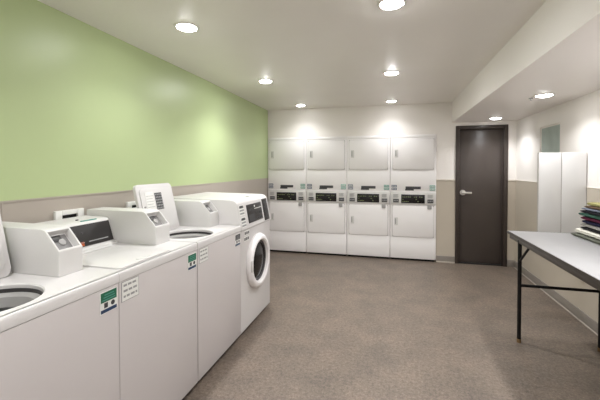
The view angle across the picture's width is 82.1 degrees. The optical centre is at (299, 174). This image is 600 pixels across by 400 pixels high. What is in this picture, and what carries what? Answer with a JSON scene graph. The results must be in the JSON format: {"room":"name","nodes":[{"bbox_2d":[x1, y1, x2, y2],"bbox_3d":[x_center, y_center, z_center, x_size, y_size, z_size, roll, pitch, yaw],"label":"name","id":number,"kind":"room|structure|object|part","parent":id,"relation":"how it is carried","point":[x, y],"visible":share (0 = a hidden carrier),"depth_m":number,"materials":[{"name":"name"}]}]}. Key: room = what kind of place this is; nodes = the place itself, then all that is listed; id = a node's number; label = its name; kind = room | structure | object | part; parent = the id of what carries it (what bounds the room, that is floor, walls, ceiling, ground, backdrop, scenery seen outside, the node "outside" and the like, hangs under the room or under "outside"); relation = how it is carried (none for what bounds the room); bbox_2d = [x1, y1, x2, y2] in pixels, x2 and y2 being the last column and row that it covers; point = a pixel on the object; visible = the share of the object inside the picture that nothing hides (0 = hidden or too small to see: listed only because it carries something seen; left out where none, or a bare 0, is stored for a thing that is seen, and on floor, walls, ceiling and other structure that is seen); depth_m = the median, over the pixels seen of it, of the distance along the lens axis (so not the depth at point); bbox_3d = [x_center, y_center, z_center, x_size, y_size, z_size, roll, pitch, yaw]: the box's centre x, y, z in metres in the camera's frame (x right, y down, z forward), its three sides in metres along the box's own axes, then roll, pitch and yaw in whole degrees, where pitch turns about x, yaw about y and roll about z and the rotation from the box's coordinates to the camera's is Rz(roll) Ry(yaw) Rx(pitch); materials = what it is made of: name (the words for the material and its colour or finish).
{"room":"laundry","nodes":[
{"label":"laundry","id":0,"kind":"room"},
{"bbox_2d":[0,0,267,222],"bbox_3d":[-1.474,0.184,2.566,0.200,2.398,8.600,0,1,15],"label":"wall","id":1,"kind":"structure","parent":0,"point":[84,109],"depth_m":2.43,"materials":[{"name":"green paint"}]},
{"bbox_2d":[1,203,4,221],"bbox_3d":[-1.569,0.775,1.828,0.008,1.243,0.012,0,1,15],"label":"trim","id":2,"kind":"structure","parent":1,"relation":"attached to","point":[2,204],"depth_m":1.82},
{"bbox_2d":[53,208,83,219],"bbox_3d":[-1.462,0.302,2.183,0.020,0.155,0.200,0,1,15],"label":"outlet box","id":3,"kind":"object","parent":1,"relation":"attached to","point":[69,213],"visible":0.34,"depth_m":2.17,"materials":[{"name":"white plastic"}]},
{"bbox_2d":[0,183,211,202],"bbox_3d":[-1.744,0.160,1.158,0.008,0.010,5.740,0,1,15],"label":"trim","id":4,"kind":"structure","parent":1,"relation":"attached to","point":[206,183],"depth_m":2.21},
{"bbox_2d":[126,201,135,207],"bbox_3d":[-1.314,0.292,2.743,0.020,0.155,0.180,0,1,15],"label":"outlet box","id":5,"kind":"object","parent":1,"relation":"attached to","point":[132,204],"visible":0.16,"depth_m":2.69,"materials":[{"name":"white plastic"}]},
{"bbox_2d":[38,0,546,110],"bbox_3d":[0.415,-1.058,2.042,4.250,0.100,8.800,0,1,15],"label":"ceiling","id":6,"kind":"structure","parent":0,"point":[315,54],"depth_m":2.62,"materials":[{"name":"paint"}]},
{"bbox_2d":[174,22,199,31],"bbox_3d":[-0.777,-1.002,2.364,0.172,0.019,0.172,0,1,15],"label":"recessed light","id":7,"kind":"object","parent":6,"relation":"in","point":[182,26],"visible":1,"depth_m":2.34,"materials":[{"name":"white"}]},
{"bbox_2d":[258,79,272,82],"bbox_3d":[-0.385,-1.030,3.848,0.172,0.019,0.172,0,1,15],"label":"recessed light","id":8,"kind":"object","parent":6,"relation":"in","point":[261,80],"visible":1,"depth_m":3.81,"materials":[{"name":"white"}]},
{"bbox_2d":[383,71,399,75],"bbox_3d":[0.935,-1.026,3.519,0.172,0.019,0.172,0,1,15],"label":"recessed light","id":9,"kind":"object","parent":6,"relation":"in","point":[388,73],"visible":1,"depth_m":3.49,"materials":[{"name":"white"}]},
{"bbox_2d":[377,0,406,10],"bbox_3d":[0.540,-0.997,2.026,0.172,0.019,0.172,0,1,15],"label":"recessed light","id":10,"kind":"object","parent":6,"relation":"in","point":[388,5],"visible":1,"depth_m":2.02,"materials":[{"name":"white"}]},
{"bbox_2d":[182,251,599,399],"bbox_3d":[0.418,1.440,2.090,4.250,0.100,8.800,0,1,15],"label":"floor","id":11,"kind":"structure","parent":0,"point":[332,327],"depth_m":2.86,"materials":[{"name":"brown plastic"}]},
{"bbox_2d":[0,214,119,399],"bbox_3d":[-1.263,0.751,1.354,0.732,1.310,0.655,0,1,15],"label":"washer","id":12,"kind":"object","parent":11,"relation":"on","point":[59,319],"visible":1,"depth_m":1.41,"materials":[{"name":"white metal"}]},
{"bbox_3d":[-1.380,0.276,1.346,0.105,0.360,0.400,0,1,15],"label":"lid","id":13,"kind":"part","parent":12,"relation":"part of","materials":[{"name":"white metal"}]},
{"bbox_2d":[0,292,40,311],"bbox_3d":[-1.151,0.686,1.252,0.356,0.391,0.356,0,1,15],"label":"tub","id":14,"kind":"object","parent":12,"relation":"in","point":[9,300],"depth_m":1.40,"materials":[{"name":"grey plastic"}]},
{"bbox_3d":[-1.112,0.295,1.566,0.024,0.026,0.053,0,1,15],"label":"coin plate","id":15,"kind":"part","parent":12,"relation":"part of","materials":[{"name":"grey plastic"}]},
{"bbox_3d":[-1.263,0.478,1.349,0.731,0.046,0.655,0,1,15],"label":"panel","id":16,"kind":"part","parent":12,"relation":"part of","materials":[{"name":"white metal"}]},
{"bbox_2d":[55,234,72,249],"bbox_3d":[-1.097,0.315,1.575,0.056,0.063,0.089,0,1,15],"label":"cup","id":17,"kind":"object","parent":12,"relation":"on","point":[62,241],"depth_m":1.59,"materials":[{"name":"grey"}]},
{"bbox_2d":[102,291,114,301],"bbox_3d":[-0.842,0.536,1.516,0.002,0.026,0.072,0,1,15],"label":"print","id":18,"kind":"object","parent":12,"relation":"on","point":[107,296],"depth_m":1.51,"materials":[{"name":"teal paper"}]},
{"bbox_2d":[37,207,197,399],"bbox_3d":[-1.095,0.814,1.990,0.732,1.159,0.655,0,1,15],"label":"washer","id":19,"kind":"object","parent":11,"relation":"on","point":[158,351],"visible":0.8,"depth_m":1.94,"materials":[{"name":"white metal"}]},
{"bbox_3d":[-0.982,0.440,1.859,0.395,0.007,0.400,0,1,15],"label":"lid","id":20,"kind":"part","parent":19,"relation":"part of","materials":[{"name":"white metal"}]},
{"bbox_2d":[124,280,136,297],"bbox_3d":[-0.809,0.545,1.642,0.002,0.062,0.088,0,1,15],"label":"print","id":21,"kind":"object","parent":19,"relation":"attached to","point":[130,286],"depth_m":1.64,"materials":[{"name":"grey paper"}]},
{"bbox_3d":[-1.095,0.465,1.984,0.731,0.046,0.655,0,1,15],"label":"panel","id":22,"kind":"part","parent":19,"relation":"part of","materials":[{"name":"white metal"}]},
{"bbox_2d":[152,216,161,225],"bbox_3d":[-0.932,0.303,2.201,0.056,0.063,0.107,0,1,15],"label":"cup","id":23,"kind":"object","parent":19,"relation":"on","point":[156,220],"depth_m":2.22,"materials":[{"name":"grey metal"}]},
{"bbox_2d":[133,183,240,383],"bbox_3d":[-0.925,0.726,2.629,0.732,1.310,0.655,0,1,15],"label":"washer","id":24,"kind":"object","parent":11,"relation":"on","point":[189,220],"visible":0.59,"depth_m":2.56,"materials":[{"name":"white metal"}]},
{"bbox_3d":[-1.058,0.252,2.561,0.105,0.360,0.400,0,1,15],"label":"lid","id":25,"kind":"part","parent":24,"relation":"part of","materials":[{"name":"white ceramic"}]},
{"bbox_2d":[155,193,163,208],"bbox_3d":[-1.047,0.199,2.564,0.028,0.111,0.066,0,1,15],"label":"print","id":26,"kind":"object","parent":24,"relation":"attached to","point":[159,200],"depth_m":2.56,"materials":[{"name":"grey paper"}]},
{"bbox_2d":[170,234,207,238],"bbox_3d":[-0.818,0.662,2.510,0.356,0.391,0.356,0,1,15],"label":"tub","id":27,"kind":"object","parent":24,"relation":"in","point":[175,236],"depth_m":2.65,"materials":[{"name":"grey plastic"}]},
{"bbox_3d":[-0.926,0.453,2.624,0.731,0.046,0.655,0,1,15],"label":"panel","id":28,"kind":"part","parent":24,"relation":"part of","materials":[{"name":"white metal"}]},
{"bbox_2d":[173,192,269,333],"bbox_3d":[-0.726,0.784,3.294,0.777,1.168,0.713,0,1,15],"label":"washer","id":29,"kind":"object","parent":11,"relation":"on","point":[248,211],"visible":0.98,"depth_m":3.09,"materials":[{"name":"white metal"}]},
{"bbox_3d":[-0.414,0.802,2.986,0.016,0.100,0.030,0,1,15],"label":"door handle","id":30,"kind":"part","parent":29,"relation":"part of","materials":[{"name":"white plastic"}]},
{"bbox_3d":[-0.377,0.797,3.204,0.048,0.500,0.500,0,1,15],"label":"door","id":31,"kind":"part","parent":29,"relation":"part of","materials":[{"name":"white plastic"}]},
{"bbox_3d":[-0.387,0.797,3.206,0.022,0.344,0.344,0,1,15],"label":"door glass","id":32,"kind":"part","parent":29,"relation":"part of","materials":[{"name":"black glass"}]},
{"bbox_3d":[-0.346,0.349,3.448,0.045,0.208,0.122,0,1,15],"label":"coin panel","id":33,"kind":"part","parent":29,"relation":"part of","materials":[{"name":"black"}]},
{"bbox_2d":[268,137,305,252],"bbox_3d":[-0.133,0.349,6.110,0.667,1.929,0.780,0,1,15],"label":"dryer","id":34,"kind":"object","parent":11,"relation":"on","point":[286,156],"visible":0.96,"depth_m":5.76,"materials":[{"name":"white metal"}]},
{"bbox_3d":[-0.223,-0.580,5.756,0.644,0.032,0.008,0,1,15],"label":"panel","id":35,"kind":"part","parent":34,"relation":"part of","materials":[{"name":"white metal"}]},
{"bbox_3d":[-0.226,-0.313,5.751,0.594,0.457,0.010,0,1,15],"label":"door","id":36,"kind":"part","parent":34,"relation":"part of","materials":[{"name":"white metal"}]},
{"bbox_3d":[-0.223,0.095,5.769,0.655,0.319,0.008,0,1,15],"label":"panel","id":37,"kind":"part","parent":34,"relation":"part of","materials":[{"name":"white metal"}]},
{"bbox_3d":[-0.225,0.712,5.771,0.594,0.473,0.010,0,1,15],"label":"door","id":38,"kind":"part","parent":34,"relation":"part of","materials":[{"name":"white metal"}]},
{"bbox_3d":[-0.224,0.358,5.767,0.655,0.188,0.022,0,1,15],"label":"control panel","id":39,"kind":"part","parent":34,"relation":"part of","materials":[{"name":"white plastic"}]},
{"bbox_3d":[-0.222,1.127,5.788,0.655,0.317,0.008,0,1,15],"label":"kick panel","id":40,"kind":"part","parent":34,"relation":"part of","materials":[{"name":"white metal"}]},
{"bbox_2d":[306,136,346,255],"bbox_3d":[0.515,0.352,5.938,0.667,1.929,0.780,0,1,15],"label":"dryer","id":41,"kind":"object","parent":11,"relation":"on","point":[326,157],"visible":1,"depth_m":5.59,"materials":[{"name":"white metal"}]},
{"bbox_3d":[0.423,-0.310,5.580,0.594,0.457,0.010,0,1,15],"label":"door","id":42,"kind":"part","parent":41,"relation":"part of","materials":[{"name":"white metal"}]},
{"bbox_3d":[0.424,0.715,5.599,0.594,0.473,0.010,0,1,15],"label":"door","id":43,"kind":"part","parent":41,"relation":"part of","materials":[{"name":"white metal"}]},
{"bbox_3d":[0.424,0.361,5.595,0.655,0.188,0.022,0,1,15],"label":"control panel","id":44,"kind":"part","parent":41,"relation":"part of","materials":[{"name":"white plastic"}]},
{"bbox_3d":[0.425,-0.578,5.584,0.644,0.032,0.008,0,1,15],"label":"panel","id":45,"kind":"part","parent":41,"relation":"part of","materials":[{"name":"white metal"}]},
{"bbox_3d":[0.426,0.098,5.597,0.655,0.319,0.008,0,1,15],"label":"panel","id":46,"kind":"part","parent":41,"relation":"part of","materials":[{"name":"white metal"}]},
{"bbox_3d":[0.427,1.129,5.617,0.655,0.317,0.008,0,1,15],"label":"kick panel","id":47,"kind":"part","parent":41,"relation":"part of","materials":[{"name":"white metal"}]},
{"bbox_2d":[347,135,389,258],"bbox_3d":[1.164,0.355,5.767,0.667,1.929,0.780,0,1,15],"label":"dryer","id":48,"kind":"object","parent":11,"relation":"on","point":[368,157],"visible":1,"depth_m":5.42,"materials":[{"name":"white metal"}]},
{"bbox_3d":[1.076,1.132,5.445,0.655,0.317,0.008,0,1,15],"label":"kick panel","id":49,"kind":"part","parent":48,"relation":"part of","materials":[{"name":"white metal"}]},
{"bbox_3d":[1.072,-0.307,5.408,0.594,0.457,0.010,0,1,15],"label":"door","id":50,"kind":"part","parent":48,"relation":"part of","materials":[{"name":"white metal"}]},
{"bbox_3d":[1.074,-0.575,5.413,0.644,0.032,0.008,0,1,15],"label":"panel","id":51,"kind":"part","parent":48,"relation":"part of","materials":[{"name":"white metal"}]},
{"bbox_3d":[1.075,0.100,5.426,0.655,0.319,0.008,0,1,15],"label":"panel","id":52,"kind":"part","parent":48,"relation":"part of","materials":[{"name":"white metal"}]},
{"bbox_3d":[1.073,0.717,5.428,0.594,0.473,0.010,0,1,15],"label":"door","id":53,"kind":"part","parent":48,"relation":"part of","materials":[{"name":"white metal"}]},
{"bbox_3d":[1.073,0.364,5.424,0.655,0.188,0.022,0,1,15],"label":"control panel","id":54,"kind":"part","parent":48,"relation":"part of","materials":[{"name":"white plastic"}]},
{"bbox_2d":[390,134,435,261],"bbox_3d":[1.813,0.357,5.595,0.667,1.929,0.780,0,1,15],"label":"dryer","id":55,"kind":"object","parent":11,"relation":"on","point":[412,157],"visible":1,"depth_m":5.25,"materials":[{"name":"white metal"}]},
{"bbox_3d":[1.724,1.135,5.274,0.655,0.317,0.008,0,1,15],"label":"kick panel","id":56,"kind":"part","parent":55,"relation":"part of","materials":[{"name":"white metal"}]},
{"bbox_3d":[1.720,-0.305,5.236,0.594,0.457,0.010,0,1,15],"label":"door","id":57,"kind":"part","parent":55,"relation":"part of","materials":[{"name":"white metal"}]},
{"bbox_3d":[1.723,-0.573,5.241,0.644,0.032,0.008,0,1,15],"label":"panel","id":58,"kind":"part","parent":55,"relation":"part of","materials":[{"name":"white metal"}]},
{"bbox_3d":[1.723,0.103,5.254,0.655,0.319,0.008,0,1,15],"label":"panel","id":59,"kind":"part","parent":55,"relation":"part of","materials":[{"name":"white metal"}]},
{"bbox_3d":[1.721,0.720,5.256,0.594,0.473,0.010,0,1,15],"label":"door","id":60,"kind":"part","parent":55,"relation":"part of","materials":[{"name":"white metal"}]},
{"bbox_3d":[1.722,0.366,5.252,0.655,0.188,0.022,0,1,15],"label":"control panel","id":61,"kind":"part","parent":55,"relation":"part of","materials":[{"name":"white plastic"}]},
{"bbox_2d":[507,230,599,351],"bbox_3d":[1.865,0.960,1.806,0.690,0.868,2.450,0,1,15],"label":"folding table","id":62,"kind":"object","parent":11,"relation":"on","point":[578,256],"visible":0.83,"depth_m":2.51,"materials":[{"name":"grey laminate"}]},
{"bbox_3d":[1.790,0.946,2.809,0.029,0.818,0.029,0,1,15],"label":"leg","id":63,"kind":"part","parent":62,"relation":"part of","materials":[{"name":"black metal"}]},
{"bbox_2d":[571,232,599,243],"bbox_3d":[2.322,0.497,2.620,0.252,0.024,0.523,0,1,15],"label":"folded garment","id":64,"kind":"object","parent":62,"relation":"on","point":[583,236],"visible":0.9,"depth_m":2.66,"materials":[{"name":"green fabric"}]},
{"bbox_2d":[575,228,599,239],"bbox_3d":[2.331,0.465,2.611,0.229,0.041,0.472,0,1,15],"label":"folded garment","id":65,"kind":"object","parent":64,"relation":"on","point":[579,230],"visible":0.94,"depth_m":2.68,"materials":[{"name":"beige fabric"}]},
{"bbox_2d":[580,227,599,233],"bbox_3d":[2.334,0.434,2.592,0.213,0.022,0.397,0,1,15],"label":"folded garment","id":66,"kind":"object","parent":65,"relation":"on","point":[586,228],"visible":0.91,"depth_m":2.66,"materials":[{"name":"black fabric"}]},
{"bbox_2d":[580,223,599,230],"bbox_3d":[2.329,0.410,2.572,0.214,0.027,0.436,0,1,15],"label":"folded garment","id":67,"kind":"object","parent":66,"relation":"on","point":[582,224],"visible":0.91,"depth_m":2.66,"materials":[{"name":"grey fabric"}]},
{"bbox_2d":[582,220,599,226],"bbox_3d":[2.332,0.383,2.576,0.209,0.027,0.407,0,1,15],"label":"folded garment","id":68,"kind":"object","parent":67,"relation":"on","point":[584,221],"visible":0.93,"depth_m":2.66,"materials":[{"name":"blue fabric"}]},
{"bbox_2d":[580,216,599,223],"bbox_3d":[2.334,0.354,2.590,0.213,0.031,0.392,0,1,15],"label":"folded garment","id":69,"kind":"object","parent":68,"relation":"on","point":[583,217],"visible":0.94,"depth_m":2.65,"materials":[{"name":"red fabric"}]},
{"bbox_2d":[578,212,599,219],"bbox_3d":[2.326,0.326,2.578,0.222,0.027,0.446,0,1,15],"label":"folded garment","id":70,"kind":"object","parent":69,"relation":"on","point":[580,213],"visible":0.94,"depth_m":2.67,"materials":[{"name":"teal fabric"}]},
{"bbox_2d":[580,210,599,215],"bbox_3d":[2.330,0.301,2.582,0.217,0.024,0.417,0,1,15],"label":"folded garment","id":71,"kind":"object","parent":70,"relation":"on","point":[585,211],"visible":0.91,"depth_m":2.66,"materials":[{"name":"black fabric"}]},
{"bbox_2d":[581,208,599,212],"bbox_3d":[2.334,0.280,2.588,0.211,0.018,0.391,0,1,15],"label":"folded garment","id":72,"kind":"object","parent":71,"relation":"on","point":[589,209],"visible":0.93,"depth_m":2.65,"materials":[{"name":"blue fabric"}]},
{"bbox_2d":[584,206,599,209],"bbox_3d":[2.331,0.261,2.558,0.202,0.020,0.415,0,1,15],"label":"folded garment","id":73,"kind":"object","parent":72,"relation":"on","point":[592,207],"visible":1,"depth_m":2.65,"materials":[{"name":"brown fabric"}]},
{"bbox_2d":[587,202,599,206],"bbox_3d":[2.337,0.238,2.556,0.191,0.027,0.376,0,1,15],"label":"folded garment","id":74,"kind":"object","parent":73,"relation":"on","point":[597,204],"visible":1,"depth_m":2.67,"materials":[{"name":"yellow fabric"}]},
{"bbox_3d":[2.331,0.948,2.666,0.029,0.818,0.029,0,1,15],"label":"leg","id":75,"kind":"part","parent":62,"relation":"part of","materials":[{"name":"black metal"}]},
{"bbox_2d":[268,102,516,260],"bbox_3d":[1.285,0.126,5.454,4.156,2.398,0.124,0,1,15],"label":"wall","id":76,"kind":"structure","parent":0,"point":[427,118],"depth_m":5.22,"materials":[{"name":"beige paint"}]},
{"bbox_2d":[436,255,454,261],"bbox_3d":[2.181,1.280,5.169,0.259,0.100,0.012,0,1,15],"label":"baseboard","id":77,"kind":"structure","parent":76,"relation":"attached to","point":[438,258],"depth_m":5.16,"materials":[{"name":"grey plastic"}]},
{"bbox_2d":[436,261,454,263],"bbox_3d":[2.177,1.319,5.155,0.259,0.022,0.018,0,1,15],"label":"trim","id":78,"kind":"structure","parent":76,"relation":"attached to","point":[436,261],"depth_m":5.15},
{"bbox_2d":[455,124,507,266],"bbox_3d":[2.658,0.309,5.082,0.692,2.044,0.128,0,1,15],"label":"door","id":79,"kind":"structure","parent":76,"relation":"in","point":[481,164],"depth_m":5.08,"materials":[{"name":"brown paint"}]},
{"bbox_3d":[2.459,0.276,5.105,0.155,0.080,0.064,0,1,15],"label":"handle","id":80,"kind":"part","parent":79,"relation":"part of","materials":[{"name":"silver metal"}]},
{"bbox_2d":[507,260,513,266],"bbox_3d":[3.025,1.283,4.946,0.087,0.100,0.012,0,1,15],"label":"baseboard","id":81,"kind":"structure","parent":76,"relation":"attached to","point":[510,263],"depth_m":4.94,"materials":[{"name":"grey plastic"}]},
{"bbox_2d":[452,0,599,122],"bbox_3d":[1.680,-0.843,1.267,0.858,0.302,7.740,0,1,15],"label":"ceiling","id":82,"kind":"structure","parent":0,"point":[557,50],"depth_m":2.48,"materials":[{"name":"beige paint"}]},
{"bbox_2d":[533,93,555,97],"bbox_3d":[2.248,-0.718,3.167,0.172,0.019,0.172,0,1,15],"label":"recessed light","id":83,"kind":"object","parent":82,"relation":"in","point":[544,95],"visible":1,"depth_m":3.13,"materials":[{"name":"white"}]},
{"bbox_2d":[515,90,599,321],"bbox_3d":[2.203,0.206,1.201,0.206,2.398,7.840,0,1,15],"label":"wall","id":84,"kind":"structure","parent":0,"point":[578,118],"depth_m":3.63,"materials":[{"name":"beige paint"}]},
{"bbox_2d":[541,123,559,152],"bbox_3d":[2.851,-0.269,3.884,0.048,0.565,0.506,0,1,15],"label":"window","id":85,"kind":"structure","parent":84,"relation":"in","point":[550,135],"depth_m":3.89,"materials":[{"name":"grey glass"}]},
{"bbox_2d":[514,261,597,335],"bbox_3d":[2.083,1.357,1.192,0.012,0.098,7.720,0,1,15],"label":"baseboard","id":86,"kind":"structure","parent":84,"relation":"attached to","point":[591,323],"depth_m":3.50,"materials":[{"name":"grey plastic"}]},
{"bbox_2d":[516,180,599,188],"bbox_3d":[2.090,0.157,1.172,0.010,0.009,7.728,0,1,15],"label":"trim","id":87,"kind":"structure","parent":84,"relation":"attached to","point":[516,180],"depth_m":3.66,"materials":[{"name":"beige paint"}]},
{"bbox_2d":[537,152,586,232],"bbox_3d":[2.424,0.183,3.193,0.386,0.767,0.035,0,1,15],"label":"cabinet","id":88,"kind":"object","parent":84,"relation":"attached to","point":[561,177],"visible":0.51,"depth_m":3.18,"materials":[{"name":"white metal"}]},
{"bbox_3d":[2.239,0.183,3.242,0.004,0.767,0.021,0,1,15],"label":"edge trim","id":89,"kind":"part","parent":88,"relation":"part of","materials":[{"name":"grey metal"}]}
]}

